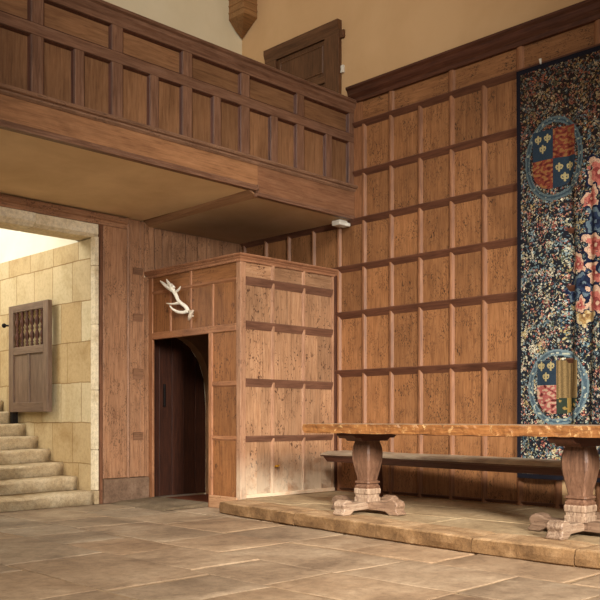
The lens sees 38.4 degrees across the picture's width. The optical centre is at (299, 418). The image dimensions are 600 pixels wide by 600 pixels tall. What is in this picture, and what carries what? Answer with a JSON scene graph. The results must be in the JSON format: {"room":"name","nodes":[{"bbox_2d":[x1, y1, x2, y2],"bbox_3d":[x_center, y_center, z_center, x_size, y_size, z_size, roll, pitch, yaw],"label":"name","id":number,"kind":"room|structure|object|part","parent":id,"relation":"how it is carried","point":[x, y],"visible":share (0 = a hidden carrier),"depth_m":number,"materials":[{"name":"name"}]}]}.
{"room":"historic interior","nodes":[
{"label":"historic interior","id":0,"kind":"room"},
{"bbox_2d":[0,228,92,490],"bbox_3d":[-3.854,-1.320,11.394,0.120,4.600,4.248,0,0,-45],"label":"wall","id":1,"kind":"structure","parent":0,"point":[61,275],"depth_m":10.34,"materials":[{"name":"stone"}]},
{"bbox_2d":[97,0,241,493],"bbox_3d":[-4.246,-3.120,8.165,9.500,8.200,0.340,0,0,-45],"label":"wall","id":2,"kind":"structure","parent":0,"point":[207,20],"depth_m":10.88,"materials":[{"name":"beige paint"}]},
{"bbox_2d":[0,206,98,503],"bbox_3d":[-3.186,-0.615,9.193,2.168,3.190,0.385,0,0,-45],"label":"stone doorway","id":3,"kind":"structure","parent":2,"relation":"in","point":[10,219],"depth_m":9.81,"materials":[{"name":"beige stone"}]},
{"bbox_2d":[0,194,128,228],"bbox_3d":[-3.717,-2.270,8.401,4.782,0.120,0.075,0,0,-45],"label":"lintel beam","id":4,"kind":"structure","parent":2,"relation":"attached to","point":[7,201],"depth_m":9.47,"materials":[{"name":"brown wood"}]},
{"bbox_2d":[130,338,204,495],"bbox_3d":[-1.673,-0.090,10.684,1.298,2.100,0.065,0,0,-45],"label":"door","id":5,"kind":"structure","parent":2,"relation":"in","point":[179,394],"depth_m":10.82,"materials":[{"name":"brown wood"}]},
{"bbox_3d":[-1.672,-0.280,10.654,0.030,0.280,0.021,0,0,-45],"label":"handle","id":6,"kind":"part","parent":5,"relation":"part of","materials":[{"name":"black metal"}]},
{"bbox_2d":[98,218,241,503],"bbox_3d":[-1.521,-0.681,10.596,2.162,3.322,0.075,0,0,-45],"label":"wall","id":7,"kind":"structure","parent":2,"relation":"attached to","point":[125,255],"depth_m":10.08,"materials":[{"name":"wood"}]},
{"bbox_3d":[-2.285,-0.615,9.860,0.040,3.190,0.035,0,0,-45],"label":"post","id":8,"kind":"part","parent":7,"relation":"part of","materials":[{"name":"brown wood"}]},
{"bbox_2d":[0,0,357,243],"bbox_3d":[-2.371,-2.978,8.348,6.610,1.379,2.053,0,0,-45],"label":"gallery","id":9,"kind":"object","parent":2,"relation":"attached to","point":[107,108],"visible":1,"depth_m":8.33,"materials":[{"name":"wood"}]},
{"bbox_3d":[-2.490,-3.398,6.924,0.699,0.253,0.011,0,0,-45],"label":"panel","id":10,"kind":"part","parent":9,"relation":"part of","materials":[{"name":"brown wood"}]},
{"bbox_3d":[-2.355,-2.932,7.058,0.319,0.523,0.011,0,0,-45],"label":"panel","id":11,"kind":"part","parent":9,"relation":"part of","materials":[{"name":"brown wood"}]},
{"bbox_3d":[-2.068,-2.932,7.345,0.313,0.523,0.011,0,0,-45],"label":"panel","id":12,"kind":"part","parent":9,"relation":"part of","materials":[{"name":"brown wood"}]},
{"bbox_3d":[-1.936,-3.398,7.478,0.687,0.253,0.011,0,0,-45],"label":"panel","id":13,"kind":"part","parent":9,"relation":"part of","materials":[{"name":"brown wood"}]},
{"bbox_3d":[-1.800,-2.932,7.613,0.304,0.523,0.011,0,0,-45],"label":"panel","id":14,"kind":"part","parent":9,"relation":"part of","materials":[{"name":"brown wood"}]},
{"bbox_3d":[-2.237,-2.373,7.121,5.065,0.063,0.060,0,0,-45],"label":"moulding","id":15,"kind":"part","parent":9,"relation":"part of","materials":[{"name":"brown wood"}]},
{"bbox_3d":[-1.516,-2.932,7.897,0.321,0.523,0.011,0,0,-45],"label":"panel","id":16,"kind":"part","parent":9,"relation":"part of","materials":[{"name":"brown wood"}]},
{"bbox_3d":[-1.384,-3.398,8.030,0.695,0.253,0.011,0,0,-45],"label":"panel","id":17,"kind":"part","parent":9,"relation":"part of","materials":[{"name":"brown wood"}]},
{"bbox_3d":[-1.245,-2.932,8.168,0.304,0.523,0.011,0,0,-45],"label":"panel","id":18,"kind":"part","parent":9,"relation":"part of","materials":[{"name":"brown wood"}]},
{"bbox_3d":[-1.712,-3.232,7.681,6.600,0.099,0.050,0,0,-45],"label":"rail","id":19,"kind":"part","parent":9,"relation":"part of","materials":[{"name":"brown wood"}]},
{"bbox_3d":[-1.682,-2.652,7.651,6.600,0.095,0.094,0,0,-45],"label":"sill moulding","id":20,"kind":"part","parent":9,"relation":"part of","materials":[{"name":"brown wood"}]},
{"bbox_3d":[-1.712,-3.533,7.681,6.600,0.035,0.050,0,0,-45],"label":"rail","id":21,"kind":"part","parent":9,"relation":"part of","materials":[{"name":"brown wood"}]},
{"bbox_3d":[-0.971,-2.932,8.442,0.292,0.523,0.011,0,0,-45],"label":"panel","id":22,"kind":"part","parent":9,"relation":"part of","materials":[{"name":"brown wood"}]},
{"bbox_3d":[-1.708,-3.601,7.678,6.600,0.132,0.160,0,0,-45],"label":"cap rail","id":23,"kind":"part","parent":9,"relation":"part of","materials":[{"name":"brown wood"}]},
{"bbox_3d":[-0.844,-3.398,8.569,0.651,0.253,0.011,0,0,-45],"label":"panel","id":24,"kind":"part","parent":9,"relation":"part of","materials":[{"name":"brown wood"}]},
{"bbox_3d":[-0.716,-2.932,8.697,0.289,0.523,0.011,0,0,-45],"label":"panel","id":25,"kind":"part","parent":9,"relation":"part of","materials":[{"name":"brown wood"}]},
{"bbox_3d":[-0.449,-2.346,8.909,0.018,0.117,0.060,0,0,-45],"label":"moulding","id":26,"kind":"part","parent":9,"relation":"part of","materials":[{"name":"brown wood"}]},
{"bbox_3d":[-0.435,-2.932,8.979,0.327,0.523,0.011,0,0,-45],"label":"panel","id":27,"kind":"part","parent":9,"relation":"part of","materials":[{"name":"brown wood"}]},
{"bbox_3d":[-0.301,-3.398,9.112,0.705,0.253,0.011,0,0,-45],"label":"panel","id":28,"kind":"part","parent":9,"relation":"part of","materials":[{"name":"brown wood"}]},
{"bbox_3d":[-0.161,-2.932,9.252,0.308,0.523,0.011,0,0,-45],"label":"panel","id":29,"kind":"part","parent":9,"relation":"part of","materials":[{"name":"brown wood"}]},
{"bbox_3d":[0.097,-2.312,9.454,1.535,0.047,0.060,0,0,-45],"label":"moulding","id":30,"kind":"part","parent":9,"relation":"part of","materials":[{"name":"brown wood"}]},
{"bbox_3d":[0.144,-2.932,9.557,0.373,0.523,0.011,0,0,-45],"label":"panel","id":31,"kind":"part","parent":9,"relation":"part of","materials":[{"name":"brown wood"}]},
{"bbox_3d":[0.280,-3.398,9.693,0.758,0.253,0.011,0,0,-45],"label":"panel","id":32,"kind":"part","parent":9,"relation":"part of","materials":[{"name":"brown wood"}]},
{"bbox_3d":[0.437,-2.932,9.850,0.315,0.523,0.011,0,0,-45],"label":"panel","id":33,"kind":"part","parent":9,"relation":"part of","materials":[{"name":"brown wood"}]},
{"bbox_2d":[332,219,349,227],"bbox_3d":[0.478,-2.253,9.996,0.170,0.067,0.150,0,0,-45],"label":"sensor","id":34,"kind":"object","parent":9,"relation":"attached to","point":[339,223],"visible":1,"depth_m":9.96,"materials":[{"name":"white plastic"}]},
{"bbox_2d":[177,334,208,493],"bbox_3d":[-1.343,-0.320,10.877,1.460,2.600,0.130,0,0,-45],"label":"trim","id":35,"kind":"structure","parent":2,"relation":"attached to","point":[199,344],"depth_m":10.96,"materials":[{"name":"brown wood"}]},
{"bbox_2d":[0,493,599,599],"bbox_3d":[-0.238,1.036,4.593,10.118,0.127,11.220,0,0,-45],"label":"floor","id":36,"kind":"structure","parent":0,"point":[109,551],"depth_m":5.75,"materials":[{"name":"beige stone"}]},
{"bbox_2d":[0,400,93,511],"bbox_3d":[-4.888,0.218,10.270,2.928,1.524,4.336,0,0,-45],"label":"stone staircase","id":37,"kind":"structure","parent":36,"relation":"on","point":[29,480],"depth_m":9.86,"materials":[{"name":"beige stone"}]},
{"bbox_2d":[2,299,51,422],"bbox_3d":[-3.397,-0.677,10.704,0.128,1.485,1.110,0,0,-45],"label":"gate","id":38,"kind":"object","parent":37,"relation":"on","point":[30,367],"visible":1,"depth_m":10.64,"materials":[{"name":"brown wood"}]},
{"bbox_3d":[-3.491,-0.495,10.822,0.016,0.600,0.350,0,0,-45],"label":"panel","id":39,"kind":"part","parent":38,"relation":"part of","materials":[{"name":"brown wood"}]},
{"bbox_3d":[-3.348,-0.135,10.675,0.056,0.120,0.760,0,0,-45],"label":"rail","id":40,"kind":"part","parent":38,"relation":"part of","materials":[{"name":"brown wood"}]},
{"bbox_3d":[-3.348,-0.844,10.675,0.056,0.097,0.760,0,0,-45],"label":"rail","id":41,"kind":"part","parent":38,"relation":"part of","materials":[{"name":"brown wood"}]},
{"bbox_3d":[-3.348,-1.375,10.675,0.056,0.090,0.760,0,0,-45],"label":"rail","id":42,"kind":"part","parent":38,"relation":"part of","materials":[{"name":"brown wood"}]},
{"bbox_3d":[-3.201,-0.495,10.532,0.016,0.600,0.350,0,0,-45],"label":"panel","id":43,"kind":"part","parent":38,"relation":"part of","materials":[{"name":"brown wood"}]},
{"bbox_2d":[111,497,208,510],"bbox_3d":[-1.576,0.958,9.685,0.658,0.045,1.035,0,0,-45],"label":"threshold stone","id":44,"kind":"object","parent":36,"relation":"on","point":[153,503],"visible":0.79,"depth_m":9.56,"materials":[{"name":"beige stone"}]},
{"bbox_2d":[165,494,271,501],"bbox_3d":[-0.958,0.963,10.328,1.090,0.026,0.950,0,0,-45],"label":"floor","id":45,"kind":"structure","parent":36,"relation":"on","point":[203,497],"depth_m":10.32,"materials":[{"name":"brown wood"}]},
{"bbox_2d":[144,252,338,507],"bbox_3d":[-0.698,-0.381,10.221,1.574,2.722,1.770,0,0,-45],"label":"porch","id":46,"kind":"object","parent":36,"relation":"on","point":[270,324],"visible":0.94,"depth_m":9.53,"materials":[{"name":"brown wood"}]},
{"bbox_3d":[-1.786,-0.350,10.297,0.030,2.660,0.122,0,0,-45],"label":"post","id":47,"kind":"part","parent":46,"relation":"part of","materials":[{"name":"brown wood"}]},
{"bbox_3d":[-1.616,-1.235,10.136,0.018,0.470,0.347,0,0,-45],"label":"panel","id":48,"kind":"part","parent":46,"relation":"part of","materials":[{"name":"brown wood"}]},
{"bbox_3d":[-1.478,-1.580,9.998,0.018,0.200,0.738,0,0,-45],"label":"frieze panel","id":49,"kind":"part","parent":46,"relation":"part of","materials":[{"name":"brown wood"}]},
{"bbox_2d":[160,279,193,319],"bbox_3d":[-1.416,-1.353,9.845,0.593,0.510,0.083,0,0,39],"label":"antler mount","id":50,"kind":"object","parent":46,"relation":"attached to","point":[169,286],"visible":1,"depth_m":9.79,"materials":[{"name":"white"}]},
{"bbox_3d":[-1.358,-1.235,9.878,0.018,0.470,0.383,0,0,-45],"label":"panel","id":51,"kind":"part","parent":46,"relation":"part of","materials":[{"name":"brown wood"}]},
{"bbox_3d":[-1.208,-1.480,9.716,0.034,0.040,1.518,0,0,-45],"label":"rail","id":52,"kind":"part","parent":46,"relation":"part of","materials":[{"name":"brown wood"}]},
{"bbox_3d":[-1.084,-1.235,9.603,0.018,0.470,0.393,0,0,-45],"label":"panel","id":53,"kind":"part","parent":46,"relation":"part of","materials":[{"name":"brown wood"}]},
{"bbox_3d":[-0.947,-1.580,9.466,0.018,0.200,0.795,0,0,-45],"label":"frieze panel","id":54,"kind":"part","parent":46,"relation":"part of","materials":[{"name":"brown wood"}]},
{"bbox_3d":[-0.816,0.912,9.332,0.062,0.135,0.460,0,0,-45],"label":"rail","id":55,"kind":"part","parent":46,"relation":"part of","materials":[{"name":"brown wood"}]},
{"bbox_3d":[-0.810,-0.366,9.320,0.032,0.065,0.405,0,0,-45],"label":"rail","id":56,"kind":"part","parent":46,"relation":"part of","materials":[{"name":"brown wood"}]},
{"bbox_3d":[-0.810,0.220,9.320,0.032,0.054,0.405,0,0,-45],"label":"rail","id":57,"kind":"part","parent":46,"relation":"part of","materials":[{"name":"brown wood"}]},
{"bbox_3d":[-0.805,-0.668,9.325,0.018,0.559,0.405,0,0,-45],"label":"panel","id":58,"kind":"part","parent":46,"relation":"part of","materials":[{"name":"brown wood"}]},
{"bbox_3d":[-0.805,-0.070,9.325,0.018,0.547,0.405,0,0,-45],"label":"panel","id":59,"kind":"part","parent":46,"relation":"part of","materials":[{"name":"brown wood"}]},
{"bbox_3d":[-0.805,0.543,9.325,0.018,0.613,0.405,0,0,-45],"label":"panel","id":60,"kind":"part","parent":46,"relation":"part of","materials":[{"name":"brown wood"}]},
{"bbox_3d":[-0.804,-1.235,9.323,0.018,0.470,0.400,0,0,-45],"label":"panel","id":61,"kind":"part","parent":46,"relation":"part of","materials":[{"name":"brown wood"}]},
{"bbox_3d":[-0.628,-0.350,9.171,0.075,2.660,0.074,0,0,-45],"label":"corner post","id":62,"kind":"part","parent":46,"relation":"part of","materials":[{"name":"brown wood"}]},
{"bbox_3d":[-0.698,-1.701,10.221,1.574,0.082,1.770,0,0,-45],"label":"cornice","id":63,"kind":"part","parent":46,"relation":"part of","materials":[{"name":"brown wood"}]},
{"bbox_3d":[-0.453,-1.579,9.322,0.407,0.182,0.020,0,0,-45],"label":"frieze panel","id":64,"kind":"part","parent":46,"relation":"part of","materials":[{"name":"brown wood"}]},
{"bbox_3d":[-0.140,-1.579,9.634,0.485,0.182,0.020,0,0,-45],"label":"frieze panel","id":65,"kind":"part","parent":46,"relation":"part of","materials":[{"name":"brown wood"}]},
{"bbox_3d":[-0.097,-1.464,9.644,1.350,0.089,0.029,0,0,-45],"label":"rail","id":66,"kind":"part","parent":46,"relation":"part of","materials":[{"name":"brown wood"}]},
{"bbox_3d":[-0.097,-0.995,9.644,1.350,0.090,0.029,0,0,-45],"label":"rail","id":67,"kind":"part","parent":46,"relation":"part of","materials":[{"name":"brown wood"}]},
{"bbox_3d":[-0.097,-0.381,9.644,1.350,0.089,0.029,0,0,-45],"label":"rail","id":68,"kind":"part","parent":46,"relation":"part of","materials":[{"name":"brown wood"}]},
{"bbox_3d":[-0.097,0.223,9.644,1.350,0.066,0.029,0,0,-45],"label":"rail","id":69,"kind":"part","parent":46,"relation":"part of","materials":[{"name":"brown wood"}]},
{"bbox_3d":[-0.093,0.835,9.666,1.383,0.040,0.042,0,0,-45],"label":"rail","id":70,"kind":"part","parent":46,"relation":"part of","materials":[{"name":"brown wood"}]},
{"bbox_3d":[0.198,-1.579,9.972,0.479,0.182,0.020,0,0,-45],"label":"frieze panel","id":71,"kind":"part","parent":46,"relation":"part of","materials":[{"name":"brown wood"}]},
{"bbox_2d":[219,491,599,569],"bbox_3d":[2.353,0.915,6.670,2.270,0.129,7.656,0,0,-45],"label":"dais","id":72,"kind":"object","parent":36,"relation":"on","point":[491,529],"visible":0.87,"depth_m":7.14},
{"bbox_2d":[302,423,599,539],"bbox_3d":[1.398,0.452,7.017,0.843,0.806,3.176,0,0,-45],"label":"table","id":73,"kind":"object","parent":72,"relation":"on","point":[580,461],"visible":1,"depth_m":6.50,"materials":[{"name":"brown wood"}]},
{"bbox_2d":[320,450,599,496],"bbox_3d":[1.567,0.608,8.264,0.379,0.493,3.840,0,0,-38],"label":"bench","id":74,"kind":"object","parent":72,"relation":"on","point":[460,462],"visible":0.69,"depth_m":8.08,"materials":[{"name":"brown wood"}]},
{"bbox_3d":[0.773,0.641,9.269,0.299,0.428,0.050,0,0,-38],"label":"leg","id":75,"kind":"part","parent":74,"relation":"part of","materials":[{"name":"brown wood"}]},
{"bbox_3d":[1.567,0.394,8.264,0.379,0.065,3.840,0,0,-38],"label":"seat","id":76,"kind":"part","parent":74,"relation":"part of","materials":[{"name":"brown wood"}]},
{"bbox_2d":[242,0,594,503],"bbox_3d":[2.949,-3.095,7.934,0.350,8.250,10.840,0,0,-45],"label":"wall","id":77,"kind":"structure","parent":0,"point":[382,36],"depth_m":9.65,"materials":[{"name":"paint"}]},
{"bbox_2d":[228,0,257,38],"bbox_3d":[-0.742,-5.335,11.210,0.238,0.670,0.308,0,0,-45],"label":"corbel","id":78,"kind":"object","parent":77,"relation":"attached to","point":[242,13],"visible":1,"depth_m":11.16,"materials":[{"name":"brown wood"}]},
{"bbox_2d":[263,18,344,93],"bbox_3d":[0.034,-3.590,10.549,0.075,2.180,1.340,0,0,-45],"label":"door","id":79,"kind":"structure","parent":77,"relation":"in","point":[314,56],"depth_m":10.40,"materials":[{"name":"brown wood"}]},
{"bbox_3d":[0.022,-4.300,10.601,0.020,0.440,0.850,0,0,-45],"label":"panel","id":80,"kind":"part","parent":79,"relation":"part of","materials":[{"name":"brown wood"}]},
{"bbox_3d":[0.011,-4.300,10.590,0.010,0.340,0.750,0,0,-45],"label":"moulding","id":81,"kind":"part","parent":79,"relation":"part of","materials":[{"name":"brown wood"}]},
{"bbox_3d":[0.013,-4.600,10.570,0.075,0.160,1.280,0,0,-45],"label":"rail","id":82,"kind":"part","parent":79,"relation":"part of","materials":[{"name":"brown wood"}]},
{"bbox_3d":[0.011,-4.040,10.590,0.050,0.080,0.850,0,0,-45],"label":"rail","id":83,"kind":"part","parent":79,"relation":"part of","materials":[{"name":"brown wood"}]},
{"bbox_2d":[240,0,599,511],"bbox_3d":[2.387,-1.462,8.161,0.125,4.695,9.046,0,0,-45],"label":"panelling","id":84,"kind":"object","parent":77,"relation":"attached to","point":[426,261],"visible":0.73,"depth_m":9.13,"materials":[{"name":"brown wood"}]},
{"bbox_3d":[-0.579,-1.974,11.209,0.010,0.543,0.360,0,0,-45],"label":"panel","id":85,"kind":"part","parent":84,"relation":"part of","materials":[{"name":"brown wood"}]},
{"bbox_3d":[-0.282,-1.974,10.912,0.010,0.543,0.360,0,0,-45],"label":"panel","id":86,"kind":"part","parent":84,"relation":"part of","materials":[{"name":"brown wood"}]},
{"bbox_3d":[0.018,-1.974,10.611,0.010,0.543,0.370,0,0,-45],"label":"panel","id":87,"kind":"part","parent":84,"relation":"part of","materials":[{"name":"brown wood"}]},
{"bbox_3d":[0.319,-1.974,10.311,0.010,0.543,0.360,0,0,-45],"label":"panel","id":88,"kind":"part","parent":84,"relation":"part of","materials":[{"name":"brown wood"}]},
{"bbox_3d":[0.604,0.530,10.025,0.010,0.710,0.328,0,0,-45],"label":"panel","id":89,"kind":"part","parent":84,"relation":"part of","materials":[{"name":"brown wood"}]},
{"bbox_3d":[0.604,-0.160,10.025,0.010,0.660,0.328,0,0,-45],"label":"panel","id":90,"kind":"part","parent":84,"relation":"part of","materials":[{"name":"brown wood"}]},
{"bbox_3d":[0.604,-0.829,10.025,0.010,0.678,0.328,0,0,-45],"label":"panel","id":91,"kind":"part","parent":84,"relation":"part of","materials":[{"name":"brown wood"}]},
{"bbox_3d":[0.604,-1.440,10.025,0.010,0.544,0.328,0,0,-45],"label":"panel","id":92,"kind":"part","parent":84,"relation":"part of","materials":[{"name":"brown wood"}]},
{"bbox_3d":[0.604,-1.974,10.025,0.010,0.543,0.328,0,0,-45],"label":"panel","id":93,"kind":"part","parent":84,"relation":"part of","materials":[{"name":"brown wood"}]},
{"bbox_3d":[0.850,-3.525,9.779,0.010,0.350,0.424,0,0,-45],"label":"frieze panel","id":94,"kind":"part","parent":84,"relation":"part of","materials":[{"name":"brown wood"}]},
{"bbox_3d":[0.881,-0.160,9.748,0.010,0.660,0.336,0,0,-45],"label":"panel","id":95,"kind":"part","parent":84,"relation":"part of","materials":[{"name":"brown wood"}]},
{"bbox_3d":[0.881,-0.829,9.748,0.010,0.678,0.336,0,0,-45],"label":"panel","id":96,"kind":"part","parent":84,"relation":"part of","materials":[{"name":"brown wood"}]},
{"bbox_3d":[0.881,-1.440,9.748,0.010,0.544,0.336,0,0,-45],"label":"panel","id":97,"kind":"part","parent":84,"relation":"part of","materials":[{"name":"brown wood"}]},
{"bbox_3d":[0.881,-1.974,9.748,0.010,0.543,0.336,0,0,-45],"label":"panel","id":98,"kind":"part","parent":84,"relation":"part of","materials":[{"name":"brown wood"}]},
{"bbox_3d":[0.881,-2.510,9.748,0.010,0.554,0.336,0,0,-45],"label":"panel","id":99,"kind":"part","parent":84,"relation":"part of","materials":[{"name":"brown wood"}]},
{"bbox_3d":[0.881,-3.062,9.748,0.010,0.575,0.336,0,0,-45],"label":"panel","id":100,"kind":"part","parent":84,"relation":"part of","materials":[{"name":"brown wood"}]},
{"bbox_3d":[2.393,-2.264,8.199,0.061,0.078,9.000,0,0,-45],"label":"rail","id":101,"kind":"part","parent":84,"relation":"part of","materials":[{"name":"brown wood"}]},
{"bbox_3d":[0.881,0.530,9.748,0.010,0.710,0.336,0,0,-45],"label":"panel","id":102,"kind":"part","parent":84,"relation":"part of","materials":[{"name":"brown wood"}]},
{"bbox_3d":[1.163,0.530,9.466,0.010,0.710,0.341,0,0,-45],"label":"panel","id":103,"kind":"part","parent":84,"relation":"part of","materials":[{"name":"brown wood"}]},
{"bbox_3d":[1.163,-0.160,9.466,0.010,0.660,0.341,0,0,-45],"label":"panel","id":104,"kind":"part","parent":84,"relation":"part of","materials":[{"name":"brown wood"}]},
{"bbox_3d":[1.163,-0.829,9.466,0.010,0.678,0.341,0,0,-45],"label":"panel","id":105,"kind":"part","parent":84,"relation":"part of","materials":[{"name":"brown wood"}]},
{"bbox_3d":[1.163,-1.440,9.466,0.010,0.544,0.341,0,0,-45],"label":"panel","id":106,"kind":"part","parent":84,"relation":"part of","materials":[{"name":"brown wood"}]},
{"bbox_3d":[1.163,-1.974,9.466,0.010,0.543,0.341,0,0,-45],"label":"panel","id":107,"kind":"part","parent":84,"relation":"part of","materials":[{"name":"brown wood"}]},
{"bbox_3d":[1.163,-2.510,9.466,0.010,0.554,0.341,0,0,-45],"label":"panel","id":108,"kind":"part","parent":84,"relation":"part of","materials":[{"name":"brown wood"}]},
{"bbox_3d":[1.163,-3.062,9.466,0.010,0.575,0.341,0,0,-45],"label":"panel","id":109,"kind":"part","parent":84,"relation":"part of","materials":[{"name":"brown wood"}]},
{"bbox_3d":[1.308,-3.525,9.321,0.010,0.350,0.750,0,0,-45],"label":"frieze panel","id":110,"kind":"part","parent":84,"relation":"part of","materials":[{"name":"brown wood"}]},
{"bbox_3d":[3.100,-2.806,7.492,0.061,0.078,7.000,0,0,-45],"label":"rail","id":111,"kind":"part","parent":84,"relation":"part of","materials":[{"name":"brown wood"}]},
{"bbox_3d":[1.450,0.530,9.180,0.010,0.710,0.349,0,0,-45],"label":"panel","id":112,"kind":"part","parent":84,"relation":"part of","materials":[{"name":"brown wood"}]},
{"bbox_3d":[1.450,-0.160,9.180,0.010,0.660,0.349,0,0,-45],"label":"panel","id":113,"kind":"part","parent":84,"relation":"part of","materials":[{"name":"brown wood"}]},
{"bbox_3d":[1.450,-0.829,9.180,0.010,0.678,0.349,0,0,-45],"label":"panel","id":114,"kind":"part","parent":84,"relation":"part of","materials":[{"name":"brown wood"}]},
{"bbox_3d":[1.450,-1.440,9.180,0.010,0.544,0.349,0,0,-45],"label":"panel","id":115,"kind":"part","parent":84,"relation":"part of","materials":[{"name":"brown wood"}]},
{"bbox_3d":[1.450,-1.974,9.180,0.010,0.543,0.349,0,0,-45],"label":"panel","id":116,"kind":"part","parent":84,"relation":"part of","materials":[{"name":"brown wood"}]},
{"bbox_3d":[1.450,-2.510,9.180,0.010,0.554,0.349,0,0,-45],"label":"panel","id":117,"kind":"part","parent":84,"relation":"part of","materials":[{"name":"brown wood"}]},
{"bbox_3d":[1.450,-3.062,9.180,0.010,0.575,0.349,0,0,-45],"label":"panel","id":118,"kind":"part","parent":84,"relation":"part of","materials":[{"name":"brown wood"}]},
{"bbox_3d":[3.011,0.835,7.601,0.033,0.040,7.280,0,0,-45],"label":"rail","id":119,"kind":"part","parent":84,"relation":"part of","materials":[{"name":"brown wood"}]},
{"bbox_3d":[2.393,-1.732,8.199,0.061,0.080,9.000,0,0,-45],"label":"rail","id":120,"kind":"part","parent":84,"relation":"part of","materials":[{"name":"brown wood"}]},
{"bbox_3d":[3.001,-1.193,7.591,0.061,0.090,7.280,0,0,-45],"label":"rail","id":121,"kind":"part","parent":84,"relation":"part of","materials":[{"name":"brown wood"}]},
{"bbox_3d":[3.001,0.147,7.591,0.061,0.095,7.280,0,0,-45],"label":"rail","id":122,"kind":"part","parent":84,"relation":"part of","materials":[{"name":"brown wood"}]},
{"bbox_3d":[3.001,-0.515,7.591,0.061,0.090,7.280,0,0,-45],"label":"rail","id":123,"kind":"part","parent":84,"relation":"part of","materials":[{"name":"brown wood"}]},
{"bbox_3d":[1.734,0.530,8.895,0.010,0.710,0.337,0,0,-45],"label":"panel","id":124,"kind":"part","parent":84,"relation":"part of","materials":[{"name":"brown wood"}]},
{"bbox_3d":[1.734,-0.160,8.895,0.010,0.660,0.337,0,0,-45],"label":"panel","id":125,"kind":"part","parent":84,"relation":"part of","materials":[{"name":"brown wood"}]},
{"bbox_3d":[1.734,-0.829,8.895,0.010,0.678,0.337,0,0,-45],"label":"panel","id":126,"kind":"part","parent":84,"relation":"part of","materials":[{"name":"brown wood"}]},
{"bbox_3d":[1.734,-1.440,8.895,0.010,0.544,0.337,0,0,-45],"label":"panel","id":127,"kind":"part","parent":84,"relation":"part of","materials":[{"name":"brown wood"}]},
{"bbox_3d":[1.734,-1.974,8.895,0.010,0.543,0.337,0,0,-45],"label":"panel","id":128,"kind":"part","parent":84,"relation":"part of","materials":[{"name":"brown wood"}]},
{"bbox_3d":[1.734,-2.510,8.895,0.010,0.554,0.337,0,0,-45],"label":"panel","id":129,"kind":"part","parent":84,"relation":"part of","materials":[{"name":"brown wood"}]},
{"bbox_3d":[1.734,-3.062,8.895,0.010,0.575,0.337,0,0,-45],"label":"panel","id":130,"kind":"part","parent":84,"relation":"part of","materials":[{"name":"brown wood"}]},
{"bbox_3d":[3.060,-3.723,7.487,0.125,0.175,7.050,0,0,-45],"label":"cornice","id":131,"kind":"part","parent":84,"relation":"part of","materials":[{"name":"brown wood"}]},
{"bbox_3d":[3.100,-3.368,7.492,0.061,0.075,7.000,0,0,-45],"label":"rail","id":132,"kind":"part","parent":84,"relation":"part of","materials":[{"name":"brown wood"}]},
{"bbox_3d":[1.879,-3.525,8.750,0.010,0.350,0.746,0,0,-45],"label":"frieze panel","id":133,"kind":"part","parent":84,"relation":"part of","materials":[{"name":"brown wood"}]},
{"bbox_3d":[2.019,0.530,8.610,0.010,0.710,0.349,0,0,-45],"label":"panel","id":134,"kind":"part","parent":84,"relation":"part of","materials":[{"name":"brown wood"}]},
{"bbox_3d":[2.019,-0.160,8.610,0.010,0.660,0.349,0,0,-45],"label":"panel","id":135,"kind":"part","parent":84,"relation":"part of","materials":[{"name":"brown wood"}]},
{"bbox_3d":[2.019,-0.829,8.610,0.010,0.678,0.349,0,0,-45],"label":"panel","id":136,"kind":"part","parent":84,"relation":"part of","materials":[{"name":"brown wood"}]},
{"bbox_3d":[2.019,-1.440,8.610,0.010,0.544,0.349,0,0,-45],"label":"panel","id":137,"kind":"part","parent":84,"relation":"part of","materials":[{"name":"brown wood"}]},
{"bbox_3d":[2.019,-1.974,8.610,0.010,0.543,0.349,0,0,-45],"label":"panel","id":138,"kind":"part","parent":84,"relation":"part of","materials":[{"name":"brown wood"}]},
{"bbox_3d":[2.019,-2.510,8.610,0.010,0.554,0.349,0,0,-45],"label":"panel","id":139,"kind":"part","parent":84,"relation":"part of","materials":[{"name":"brown wood"}]},
{"bbox_3d":[2.019,-3.062,8.610,0.010,0.575,0.349,0,0,-45],"label":"panel","id":140,"kind":"part","parent":84,"relation":"part of","materials":[{"name":"brown wood"}]},
{"bbox_3d":[2.307,0.530,8.322,0.010,0.710,0.345,0,0,-45],"label":"panel","id":141,"kind":"part","parent":84,"relation":"part of","materials":[{"name":"brown wood"}]},
{"bbox_2d":[516,45,599,481],"bbox_3d":[3.072,-1.429,7.457,0.116,4.019,2.678,0,0,-44],"label":"tapestry","id":142,"kind":"object","parent":84,"relation":"hanging from","point":[558,100],"visible":0.97,"depth_m":8.07,"materials":[{"name":"multicoloured fabric"}]},
{"bbox_3d":[2.450,-3.525,8.178,0.010,0.350,0.750,0,0,-45],"label":"frieze panel","id":143,"kind":"part","parent":84,"relation":"part of","materials":[{"name":"brown wood"}]}
]}

